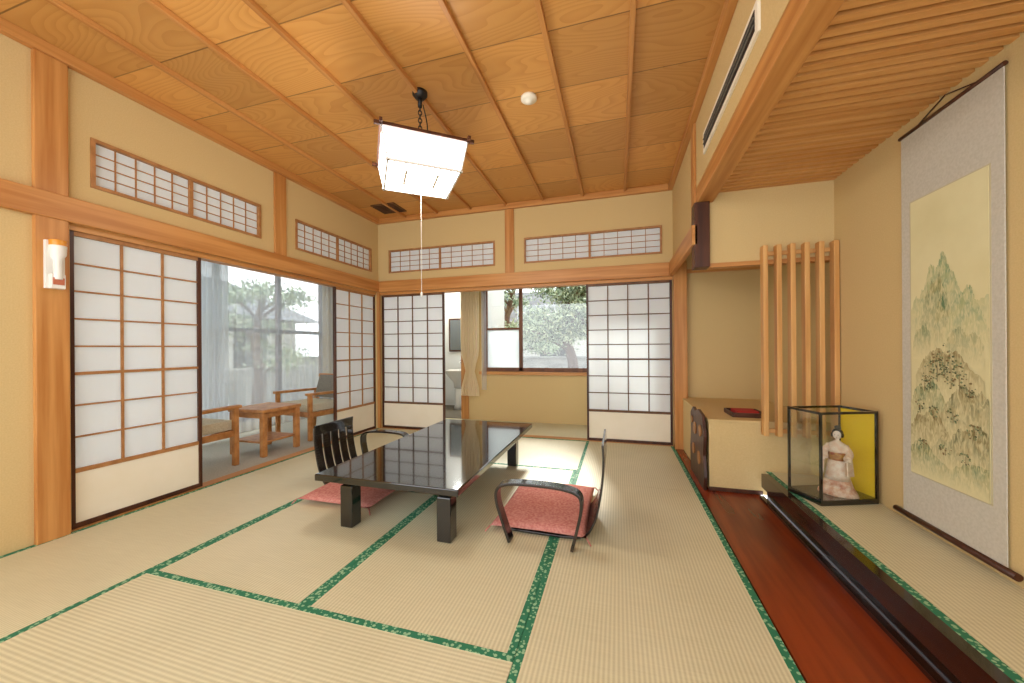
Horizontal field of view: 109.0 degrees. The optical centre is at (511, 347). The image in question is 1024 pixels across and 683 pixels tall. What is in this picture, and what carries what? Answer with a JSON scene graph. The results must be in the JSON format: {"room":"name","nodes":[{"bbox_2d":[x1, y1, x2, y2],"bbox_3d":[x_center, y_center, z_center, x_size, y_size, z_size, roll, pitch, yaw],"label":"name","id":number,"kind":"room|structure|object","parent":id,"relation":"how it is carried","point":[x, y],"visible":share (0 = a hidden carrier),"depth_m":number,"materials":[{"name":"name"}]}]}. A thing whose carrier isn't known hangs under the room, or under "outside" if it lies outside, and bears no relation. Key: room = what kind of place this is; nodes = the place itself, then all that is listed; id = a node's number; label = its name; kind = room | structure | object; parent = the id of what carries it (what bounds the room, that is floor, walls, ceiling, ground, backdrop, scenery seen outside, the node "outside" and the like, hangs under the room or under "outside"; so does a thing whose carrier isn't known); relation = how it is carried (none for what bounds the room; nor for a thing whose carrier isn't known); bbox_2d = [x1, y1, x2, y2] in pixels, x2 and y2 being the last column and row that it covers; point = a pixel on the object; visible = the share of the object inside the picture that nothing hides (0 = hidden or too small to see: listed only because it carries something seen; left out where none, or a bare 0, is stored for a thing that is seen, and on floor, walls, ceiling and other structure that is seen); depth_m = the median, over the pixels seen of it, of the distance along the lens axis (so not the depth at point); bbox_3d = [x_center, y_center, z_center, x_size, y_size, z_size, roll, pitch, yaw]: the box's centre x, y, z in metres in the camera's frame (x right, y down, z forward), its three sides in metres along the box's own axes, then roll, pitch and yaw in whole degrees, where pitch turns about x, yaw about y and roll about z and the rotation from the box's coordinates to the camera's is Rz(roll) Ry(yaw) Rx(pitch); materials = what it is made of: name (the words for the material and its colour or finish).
{"room":"traditional dwelling","nodes":[
{"label":"traditional dwelling","id":0,"kind":"room"},
{"bbox_2d":[0,33,377,555],"bbox_3d":[-2.577,-0.287,2.428,0.100,2.850,5.227,0,0,16],"label":"wall","id":1,"kind":"structure","parent":0,"point":[96,111],"depth_m":2.18,"materials":[{"name":"beige paint"}]},
{"bbox_2d":[31,48,70,544],"bbox_3d":[-2.613,-0.279,2.071,0.030,2.735,0.132,0,0,16],"label":"pillar","id":2,"kind":"structure","parent":1,"relation":"attached to","point":[49,76],"depth_m":2.06,"materials":[{"name":"brown wood"}]},
{"bbox_2d":[43,239,66,289],"bbox_3d":[-2.562,-0.467,2.057,0.079,0.270,0.075,0,0,16],"label":"flashlight","id":3,"kind":"object","parent":2,"relation":"attached to","point":[54,250],"visible":1,"depth_m":2.04,"materials":[{"name":"white plastic"}]},
{"bbox_2d":[69,230,202,529],"bbox_3d":[-2.535,0.193,2.509,0.030,1.778,0.715,0,0,16],"label":"door","id":4,"kind":"structure","parent":1,"relation":"in","point":[136,331],"depth_m":2.45,"materials":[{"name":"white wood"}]},
{"bbox_2d":[90,137,261,238],"bbox_3d":[-2.445,-1.135,2.775,0.052,0.305,1.110,0,0,16],"label":"window","id":5,"kind":"structure","parent":1,"relation":"in","point":[113,170],"depth_m":2.63,"materials":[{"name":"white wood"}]},
{"bbox_2d":[273,172,286,255],"bbox_3d":[-2.215,-1.265,3.486,0.020,0.770,0.125,0,0,16],"label":"pillar","id":6,"kind":"structure","parent":1,"relation":"attached to","point":[279,181],"depth_m":3.47,"materials":[{"name":"brown wood"}]},
{"bbox_2d":[295,219,371,271],"bbox_3d":[-2.024,-1.138,4.225,0.052,0.305,1.170,0,0,16],"label":"window","id":7,"kind":"structure","parent":1,"relation":"in","point":[310,239],"depth_m":4.13,"materials":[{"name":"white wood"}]},
{"bbox_2d":[0,178,696,292],"bbox_3d":[-0.771,-0.817,1.902,3.670,0.145,5.227,0,0,16],"label":"rail","id":8,"kind":"object","parent":1,"relation":"attached to","point":[14,196],"depth_m":3.09,"materials":[{"name":"brown wood"}]},
{"bbox_2d":[333,287,375,437],"bbox_3d":[-1.944,0.189,4.545,0.030,1.778,0.725,0,0,16],"label":"door","id":9,"kind":"structure","parent":1,"relation":"in","point":[354,361],"depth_m":4.52,"materials":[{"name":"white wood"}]},
{"bbox_2d":[0,0,737,224],"bbox_3d":[-0.777,-1.692,1.902,3.670,0.065,5.227,0,0,16],"label":"trim","id":10,"kind":"structure","parent":1,"relation":"attached to","point":[7,28],"depth_m":2.75,"materials":[{"name":"brown wood"}]},
{"bbox_2d":[69,224,672,531],"bbox_3d":[-0.474,0.188,3.088,3.765,1.870,2.987,0,0,16],"label":"trim","id":11,"kind":"structure","parent":1,"relation":"attached to","point":[204,257],"depth_m":3.55,"materials":[{"name":"brown wood"}]},
{"bbox_2d":[239,286,330,432],"bbox_3d":[-3.837,-0.103,3.821,0.100,2.600,5.000,0,0,16],"label":"wall","id":12,"kind":"structure","parent":0,"point":[250,425],"depth_m":6.09,"materials":[{"name":"paint"}]},
{"bbox_2d":[229,276,322,422],"bbox_3d":[-3.798,-0.088,3.940,0.050,2.130,4.450,0,0,16],"label":"window","id":13,"kind":"structure","parent":12,"relation":"in","point":[278,362],"depth_m":5.30,"materials":[{"name":"grey metal"}]},
{"bbox_2d":[0,0,724,218],"bbox_3d":[-0.787,-1.745,1.905,3.850,0.040,5.227,0,0,16],"label":"ceiling","id":14,"kind":"structure","parent":0,"point":[589,39],"depth_m":2.31,"materials":[{"name":"brown wood"}]},
{"bbox_2d":[46,0,636,217],"bbox_3d":[-0.797,-1.709,1.887,2.758,0.030,5.187,0,0,16],"label":"batten","id":15,"kind":"object","parent":14,"relation":"attached to","point":[59,4],"depth_m":2.27,"materials":[{"name":"brown wood"}]},
{"bbox_2d":[370,202,406,213],"bbox_3d":[-1.517,-1.709,4.498,0.320,0.020,0.280,0,0,16],"label":"ceiling vent","id":16,"kind":"object","parent":14,"relation":"in","point":[383,209],"depth_m":4.46,"materials":[{"name":"brown wood"}]},
{"bbox_2d":[372,87,473,296],"bbox_3d":[-0.618,-1.033,2.468,0.600,1.386,0.600,0,0,-22],"label":"pendant lamp","id":17,"kind":"object","parent":14,"relation":"hanging from","point":[410,160],"visible":1,"depth_m":2.30,"materials":[{"name":"white paper"}]},
{"bbox_2d":[521,92,536,104],"bbox_3d":[0.117,-1.711,2.524,0.110,0.040,0.110,0,0,16],"label":"smoke detector","id":18,"kind":"object","parent":14,"relation":"attached to","point":[527,98],"visible":1,"depth_m":2.50,"materials":[{"name":"white plastic"}]},
{"bbox_2d":[360,429,408,453],"bbox_3d":[-1.125,0.904,3.244,0.479,0.333,0.070,0,0,16],"label":"armrest","id":19,"kind":"object","parent":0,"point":[363,442],"visible":0.48,"depth_m":3.26,"materials":[{"name":"brown paint"}]},
{"bbox_2d":[202,414,586,482],"bbox_3d":[-0.790,1.128,2.991,6.200,0.095,4.900,0,0,16],"label":"floor","id":20,"kind":"structure","parent":0,"point":[216,456],"depth_m":4.08,"materials":[{"name":"brown wood"}]},
{"bbox_2d":[202,404,241,465],"bbox_3d":[-2.937,0.727,3.209,0.650,0.745,0.658,0,0,16],"label":"armchair","id":21,"kind":"object","parent":20,"relation":"on","point":[217,429],"visible":0.16,"depth_m":3.34,"materials":[{"name":"brown wood"}]},
{"bbox_2d":[228,402,300,457],"bbox_3d":[-2.626,0.860,3.899,0.470,0.474,0.460,0,0,16],"label":"side table","id":22,"kind":"object","parent":20,"relation":"on","point":[264,412],"visible":0.82,"depth_m":3.80,"materials":[{"name":"brown wood"}]},
{"bbox_2d":[273,373,332,440],"bbox_3d":[-2.513,0.724,4.655,0.650,0.745,0.658,0,0,24],"label":"armchair","id":23,"kind":"object","parent":20,"relation":"on","point":[312,407],"visible":0.58,"depth_m":4.50,"materials":[{"name":"brown wood"}]},
{"bbox_2d":[445,405,460,418],"bbox_3d":[-0.934,1.131,6.261,1.100,0.090,1.100,0,0,16],"label":"floor","id":24,"kind":"structure","parent":0,"point":[451,412],"depth_m":6.10,"materials":[{"name":"grey fabric"}]},
{"bbox_2d":[445,360,460,409],"bbox_3d":[-0.947,0.656,6.477,0.528,0.862,0.490,0,0,16],"label":"basin","id":25,"kind":"object","parent":24,"relation":"on","point":[454,375],"visible":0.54,"depth_m":6.40,"materials":[{"name":"white ceramic"}]},
{"bbox_2d":[330,287,586,424],"bbox_3d":[-0.102,-0.129,5.392,6.400,2.600,0.100,0,0,16],"label":"wall","id":26,"kind":"structure","parent":0,"point":[517,398],"depth_m":5.25,"materials":[{"name":"beige paint"}]},
{"bbox_2d":[461,355,468,418],"bbox_3d":[-0.712,0.075,5.507,0.120,2.000,0.020,0,0,16],"label":"post","id":27,"kind":"object","parent":26,"relation":"attached to","point":[464,399],"visible":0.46,"depth_m":5.50,"materials":[{"name":"brown wood"}]},
{"bbox_2d":[460,291,478,395],"bbox_3d":[-0.623,-0.131,5.388,0.300,1.690,0.057,0,0,16],"label":"curtain","id":28,"kind":"object","parent":26,"relation":"hanging from","point":[469,301],"visible":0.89,"depth_m":5.38,"materials":[{"name":"beige fabric"}]},
{"bbox_2d":[479,371,586,375],"bbox_3d":[0.642,0.368,5.109,2.340,0.045,0.070,0,0,16],"label":"window sill","id":29,"kind":"structure","parent":26,"relation":"attached to","point":[480,372],"depth_m":5.17,"materials":[{"name":"brown wood"}]},
{"bbox_2d":[484,289,586,371],"bbox_3d":[0.656,-0.295,5.161,2.225,1.280,0.040,0,0,16],"label":"window","id":30,"kind":"structure","parent":26,"relation":"in","point":[503,347],"depth_m":5.37,"materials":[{"name":"brown wood"}]},
{"bbox_3d":[-3.605,-1.280,3.845,0.150,0.050,4.780,0,0,16],"label":"rail","id":31,"kind":"object","parent":26,"relation":"attached to","visible":0},
{"bbox_2d":[201,260,228,436],"bbox_3d":[-3.461,-0.091,4.186,0.047,2.330,0.410,0,0,16],"label":"curtain","id":32,"kind":"object","parent":31,"relation":"hanging from","point":[214,277],"visible":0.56,"depth_m":4.24,"materials":[{"name":"white fabric"}]},
{"bbox_2d":[331,287,332,398],"bbox_3d":[-2.929,-0.095,6.020,0.047,2.330,0.130,0,0,16],"label":"curtain","id":33,"kind":"object","parent":31,"relation":"hanging from","point":[331,287],"visible":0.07,"depth_m":5.98,"materials":[{"name":"white fabric"}]},
{"bbox_2d":[445,290,503,404],"bbox_3d":[-0.928,-0.024,6.309,1.300,2.400,1.200,0,0,16],"label":"wall","id":34,"kind":"structure","parent":0,"point":[496,297],"depth_m":6.87,"materials":[{"name":"white paint"}]},
{"bbox_2d":[449,318,460,351],"bbox_3d":[-0.917,-0.234,6.799,0.550,0.620,0.048,0,0,16],"label":"mirror","id":35,"kind":"object","parent":34,"relation":"attached to","point":[454,324],"visible":0.36,"depth_m":6.82,"materials":[{"name":"grey mirror"}]},
{"bbox_2d":[378,191,760,445],"bbox_3d":[0.374,-0.308,4.344,4.700,2.850,0.100,0,0,16],"label":"wall","id":36,"kind":"structure","parent":0,"point":[724,307],"depth_m":3.97,"materials":[{"name":"beige paint"}]},
{"bbox_2d":[377,292,380,427],"bbox_3d":[-1.785,0.172,4.902,0.035,1.820,0.035,0,0,16],"label":"pillar","id":37,"kind":"structure","parent":36,"relation":"attached to","point":[378,293],"depth_m":4.89,"materials":[{"name":"brown wood"}]},
{"bbox_2d":[382,292,445,429],"bbox_3d":[-1.307,0.184,4.818,0.920,1.778,0.030,0,0,16],"label":"door","id":38,"kind":"structure","parent":36,"relation":"in","point":[413,325],"depth_m":4.81,"materials":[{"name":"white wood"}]},
{"bbox_2d":[388,241,494,272],"bbox_3d":[-0.921,-1.146,4.681,1.495,0.305,0.052,0,0,16],"label":"window","id":39,"kind":"structure","parent":36,"relation":"in","point":[476,254],"depth_m":4.67,"materials":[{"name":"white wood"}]},
{"bbox_2d":[505,209,513,272],"bbox_3d":[-0.030,-1.280,4.397,0.113,0.770,0.020,0,0,16],"label":"pillar","id":40,"kind":"structure","parent":36,"relation":"attached to","point":[509,213],"depth_m":4.39,"materials":[{"name":"brown wood"}]},
{"bbox_2d":[524,225,661,263],"bbox_3d":[0.884,-1.159,4.157,1.533,0.305,0.052,0,0,16],"label":"window","id":41,"kind":"structure","parent":36,"relation":"in","point":[647,240],"depth_m":4.14,"materials":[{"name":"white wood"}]},
{"bbox_2d":[586,280,672,444],"bbox_3d":[1.293,0.166,4.063,0.905,1.778,0.030,0,0,16],"label":"door","id":42,"kind":"structure","parent":36,"relation":"in","point":[629,324],"depth_m":4.05,"materials":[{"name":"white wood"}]},
{"bbox_2d":[687,266,759,272],"bbox_3d":[2.183,-0.805,3.756,0.730,0.040,0.020,0,0,16],"label":"rail","id":43,"kind":"object","parent":36,"relation":"attached to","point":[758,267],"visible":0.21,"depth_m":3.75,"materials":[{"name":"brown wood"}]},
{"bbox_2d":[672,0,789,255],"bbox_3d":[1.026,-1.317,1.379,0.080,0.840,5.227,0,0,16],"label":"wall","id":44,"kind":"structure","parent":0,"point":[772,11],"depth_m":2.08,"materials":[{"name":"beige paint"}]},
{"bbox_2d":[691,123,695,225],"bbox_3d":[1.379,-1.290,2.773,0.020,0.770,0.100,0,0,16],"label":"pillar","id":45,"kind":"structure","parent":44,"relation":"attached to","point":[693,130],"depth_m":2.73,"materials":[{"name":"brown wood"}]},
{"bbox_2d":[703,0,760,153],"bbox_3d":[1.147,-1.368,1.976,0.020,0.140,1.000,0,0,16],"label":"air vent slot","id":46,"kind":"object","parent":44,"relation":"attached to","point":[752,29],"visible":1,"depth_m":1.78,"materials":[{"name":"metal"},{"name":"plastic"}]},
{"bbox_2d":[697,0,844,201],"bbox_3d":[0.871,-1.126,0.786,0.110,0.120,4.000,0,0,16],"label":"lintel","id":47,"kind":"object","parent":44,"relation":"attached to","point":[802,24],"visible":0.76,"depth_m":1.49,"materials":[{"name":"brown wood"}]},
{"bbox_2d":[691,201,709,270],"bbox_3d":[1.411,-0.830,2.731,0.102,0.480,0.115,0,0,16],"label":"post","id":48,"kind":"object","parent":47,"relation":"hanging from","point":[700,210],"visible":0.97,"depth_m":2.68,"materials":[{"name":"brown wood"}]},
{"bbox_2d":[707,180,833,269],"bbox_3d":[1.833,-0.880,2.621,0.770,0.575,0.076,0,0,16],"label":"panel","id":49,"kind":"object","parent":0,"point":[742,222],"visible":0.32,"depth_m":2.59,"materials":[{"name":"beige paint"}]},
{"bbox_2d":[676,449,931,682],"bbox_3d":[1.200,1.112,1.334,0.403,0.100,5.227,0,0,16],"label":"board","id":50,"kind":"object","parent":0,"point":[826,633],"visible":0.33,"depth_m":1.52,"materials":[{"name":"red wood"}]},
{"bbox_2d":[673,260,687,449],"bbox_3d":[1.769,0.103,3.836,0.123,2.010,0.100,0,0,16],"label":"pillar corner","id":51,"kind":"structure","parent":50,"relation":"on","point":[680,359],"depth_m":3.79,"materials":[{"name":"brown wood"}]},
{"bbox_2d":[690,406,706,489],"bbox_3d":[1.500,0.774,2.950,0.029,0.569,0.540,0,0,16],"label":"wood panel","id":52,"kind":"object","parent":50,"relation":"on","point":[698,442],"visible":1,"depth_m":2.85,"materials":[{"name":"brown wood"}]},
{"bbox_2d":[683,397,833,494],"bbox_3d":[2.000,0.791,3.182,0.777,0.529,1.224,0,0,16],"label":"base cabinet","id":53,"kind":"object","parent":50,"relation":"on","point":[737,452],"visible":0.57,"depth_m":2.65,"materials":[{"name":"beige paint"}]},
{"bbox_2d":[724,408,760,417],"bbox_3d":[1.815,0.506,2.848,0.230,0.042,0.240,0,0,16],"label":"wooden tray","id":54,"kind":"object","parent":53,"relation":"on","point":[734,412],"visible":0.84,"depth_m":2.77,"materials":[{"name":"red wood"}]},
{"bbox_2d":[759,471,1023,682],"bbox_3d":[1.418,0.971,0.626,0.472,0.177,3.990,0,0,16],"label":"platform","id":55,"kind":"object","parent":50,"relation":"on","point":[957,619],"visible":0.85,"depth_m":1.39,"materials":[{"name":"brown paint"}]},
{"bbox_2d":[787,405,878,505],"bbox_3d":[1.876,0.619,2.146,0.345,0.520,0.225,0,0,-4],"label":"display case","id":56,"kind":"object","parent":55,"relation":"on","point":[859,426],"visible":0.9,"depth_m":2.11,"materials":[{"name":"yellow glass"}]},
{"bbox_2d":[817,425,859,498],"bbox_3d":[1.896,0.652,2.126,0.156,0.393,0.187,0,0,-39],"label":"doll","id":57,"kind":"object","parent":56,"relation":"in","point":[837,482],"visible":0.97,"depth_m":2.10,"materials":[{"name":"beige"}]},
{"bbox_2d":[719,0,1023,192],"bbox_3d":[1.273,-1.171,0.701,0.770,0.075,4.060,0,0,16],"label":"ceiling","id":58,"kind":"structure","parent":0,"point":[877,65],"depth_m":1.54,"materials":[{"name":"brown wood"}]},
{"bbox_2d":[768,32,1023,588],"bbox_3d":[1.852,-0.043,1.142,0.080,2.400,5.227,0,0,16],"label":"wall","id":59,"kind":"structure","parent":0,"point":[867,196],"depth_m":2.00,"materials":[{"name":"beige paint"}]},
{"bbox_2d":[760,240,839,438],"bbox_3d":[1.974,-0.049,2.512,0.440,1.330,0.066,0,0,16],"label":"screen","id":60,"kind":"object","parent":59,"relation":"attached to","point":[819,250],"visible":0.9,"depth_m":2.49,"materials":[{"name":"brown wood"}]},
{"bbox_2d":[893,60,1023,581],"bbox_3d":[1.935,-0.136,1.633,0.028,1.990,0.615,0,0,16],"label":"scroll","id":61,"kind":"object","parent":59,"relation":"hanging from","point":[953,162],"visible":1,"depth_m":1.57,"materials":[{"name":"beige paper"}]},
{"bbox_3d":[-0.674,1.182,2.347,3.780,0.105,6.127,0,0,16],"label":"floor","id":62,"kind":"structure","parent":0,"visible":0},
{"bbox_2d":[0,472,323,642],"bbox_3d":[-2.106,1.109,2.186,0.916,0.051,1.818,0,0,16],"label":"mat","id":63,"kind":"object","parent":62,"relation":"on","point":[40,583],"visible":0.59,"depth_m":1.98,"materials":[{"name":"beige wicker"}]},
{"bbox_2d":[0,570,514,682],"bbox_3d":[-0.994,1.101,1.087,1.828,0.051,0.908,0,0,16],"label":"mat","id":64,"kind":"object","parent":62,"relation":"on","point":[156,626],"visible":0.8,"depth_m":1.31,"materials":[{"name":"beige wicker"}]},
{"bbox_2d":[154,490,436,604],"bbox_3d":[-1.033,1.102,2.593,0.913,0.051,1.958,0,0,16],"label":"mat","id":65,"kind":"object","parent":62,"relation":"on","point":[293,552],"visible":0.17,"depth_m":1.96,"materials":[{"name":"beige wicker"}]},
{"bbox_2d":[291,482,394,514],"bbox_3d":[-1.116,1.040,2.731,0.636,0.062,0.666,0,0,16],"label":"floor cushion","id":66,"kind":"object","parent":65,"relation":"on","point":[330,492],"visible":0.33,"depth_m":2.52,"materials":[{"name":"fabric"}]},
{"bbox_2d":[314,416,356,484],"bbox_3d":[-1.211,0.839,2.936,0.535,0.471,0.420,0,0,16],"label":"chair","id":67,"kind":"object","parent":66,"relation":"on","point":[345,425],"visible":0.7,"depth_m":2.98,"materials":[{"name":"brown paint"}]},
{"bbox_2d":[315,419,531,542],"bbox_3d":[-0.487,0.910,2.874,0.930,0.323,1.735,0,0,16],"label":"table","id":68,"kind":"object","parent":65,"relation":"on","point":[443,458],"visible":1,"depth_m":2.35,"materials":[{"name":"black paint"}]},
{"bbox_2d":[250,428,418,478],"bbox_3d":[-1.600,1.106,3.928,0.916,0.051,1.805,0,0,16],"label":"mat","id":69,"kind":"object","parent":62,"relation":"on","point":[304,465],"visible":0.17,"depth_m":3.50,"materials":[{"name":"beige wicker"}]},
{"bbox_2d":[305,464,575,654],"bbox_3d":[-0.154,1.095,2.338,0.913,0.051,1.958,0,0,16],"label":"mat","id":70,"kind":"object","parent":62,"relation":"on","point":[479,588],"visible":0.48,"depth_m":1.71,"materials":[{"name":"beige wicker"}]},
{"bbox_2d":[494,479,583,552],"bbox_3d":[0.142,0.895,1.970,0.479,0.333,0.070,0,0,16],"label":"armrest","id":71,"kind":"object","parent":70,"relation":"on","point":[569,489],"visible":1,"depth_m":1.97,"materials":[{"name":"brown paint"}]},
{"bbox_2d":[485,483,597,546],"bbox_3d":[0.241,1.031,2.400,0.606,0.062,0.786,0,0,16],"label":"floor cushion","id":72,"kind":"object","parent":70,"relation":"on","point":[532,508],"visible":0.82,"depth_m":2.24,"materials":[{"name":"fabric"}]},
{"bbox_2d":[511,429,606,538],"bbox_3d":[0.304,0.798,2.246,0.531,0.531,0.420,0,0,16],"label":"chair","id":73,"kind":"object","parent":70,"relation":"on","point":[595,505],"visible":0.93,"depth_m":2.06,"materials":[{"name":"brown paint"}]},
{"bbox_2d":[494,437,585,471],"bbox_3d":[-0.175,1.096,3.909,1.828,0.051,1.045,0,0,16],"label":"mat","id":74,"kind":"object","parent":62,"relation":"on","point":[561,454],"visible":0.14,"depth_m":3.67,"materials":[{"name":"beige wicker"}]},
{"bbox_2d":[574,441,698,491],"bbox_3d":[1.111,1.087,3.416,0.913,0.051,1.275,0,0,16],"label":"mat","id":75,"kind":"object","parent":62,"relation":"on","point":[651,466],"visible":0.79,"depth_m":3.23,"materials":[{"name":"beige wicker"}]},
{"bbox_2d":[506,480,805,682],"bbox_3d":[0.675,1.090,1.915,0.913,0.051,1.848,0,0,16],"label":"mat","id":76,"kind":"object","parent":62,"relation":"on","point":[659,593],"visible":0.89,"depth_m":1.49,"materials":[{"name":"beige wicker"}]},
{"label":"outside","id":77,"kind":"structure","parent":0,"visible":0},
{"bbox_3d":[-0.720,1.525,15.415,34.000,0.100,18.800,0,0,16],"label":"ground","id":78,"kind":"structure","parent":77,"visible":0},
{"bbox_2d":[228,277,317,404],"bbox_3d":[-5.006,0.013,7.486,2.493,3.023,2.042,0,0,16],"label":"tree","id":79,"kind":"object","parent":78,"relation":"on","point":[259,371],"visible":0.75,"depth_m":7.30,"materials":[{"name":"green plant"}]},
{"bbox_2d":[228,283,317,369],"bbox_3d":[-9.491,-0.264,8.742,4.900,3.600,7.500,0,0,16],"label":"neighbouring house","id":80,"kind":"structure","parent":78,"relation":"on","point":[236,359],"depth_m":10.22,"materials":[{"name":"tile"}]},
{"bbox_2d":[229,356,586,413],"bbox_3d":[-4.949,0.905,4.453,28.000,1.200,15.790,0,0,16],"label":"wall","id":81,"kind":"structure","parent":78,"relation":"on","point":[306,376],"depth_m":9.89,"materials":[{"name":"paint"}]},
{"bbox_2d":[504,289,572,357],"bbox_3d":[-0.099,-0.366,8.903,3.083,3.706,2.736,0,0,16],"label":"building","id":82,"kind":"structure","parent":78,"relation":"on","point":[512,303],"depth_m":8.96,"materials":[{"name":"white"}]},
{"bbox_2d":[504,286,586,367],"bbox_3d":[0.937,-0.173,7.475,2.843,3.310,2.480,0,0,16],"label":"tree","id":83,"kind":"object","parent":78,"relation":"on","point":[569,322],"visible":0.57,"depth_m":7.23,"materials":[{"name":"green plant"}]},
{"bbox_2d":[504,292,586,355],"bbox_3d":[0.086,-0.331,14.292,11.200,3.600,4.500,0,0,16],"label":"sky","id":84,"kind":"structure","parent":78,"relation":"on","point":[582,350],"depth_m":12.35,"materials":[{"name":"tile"}]}
]}

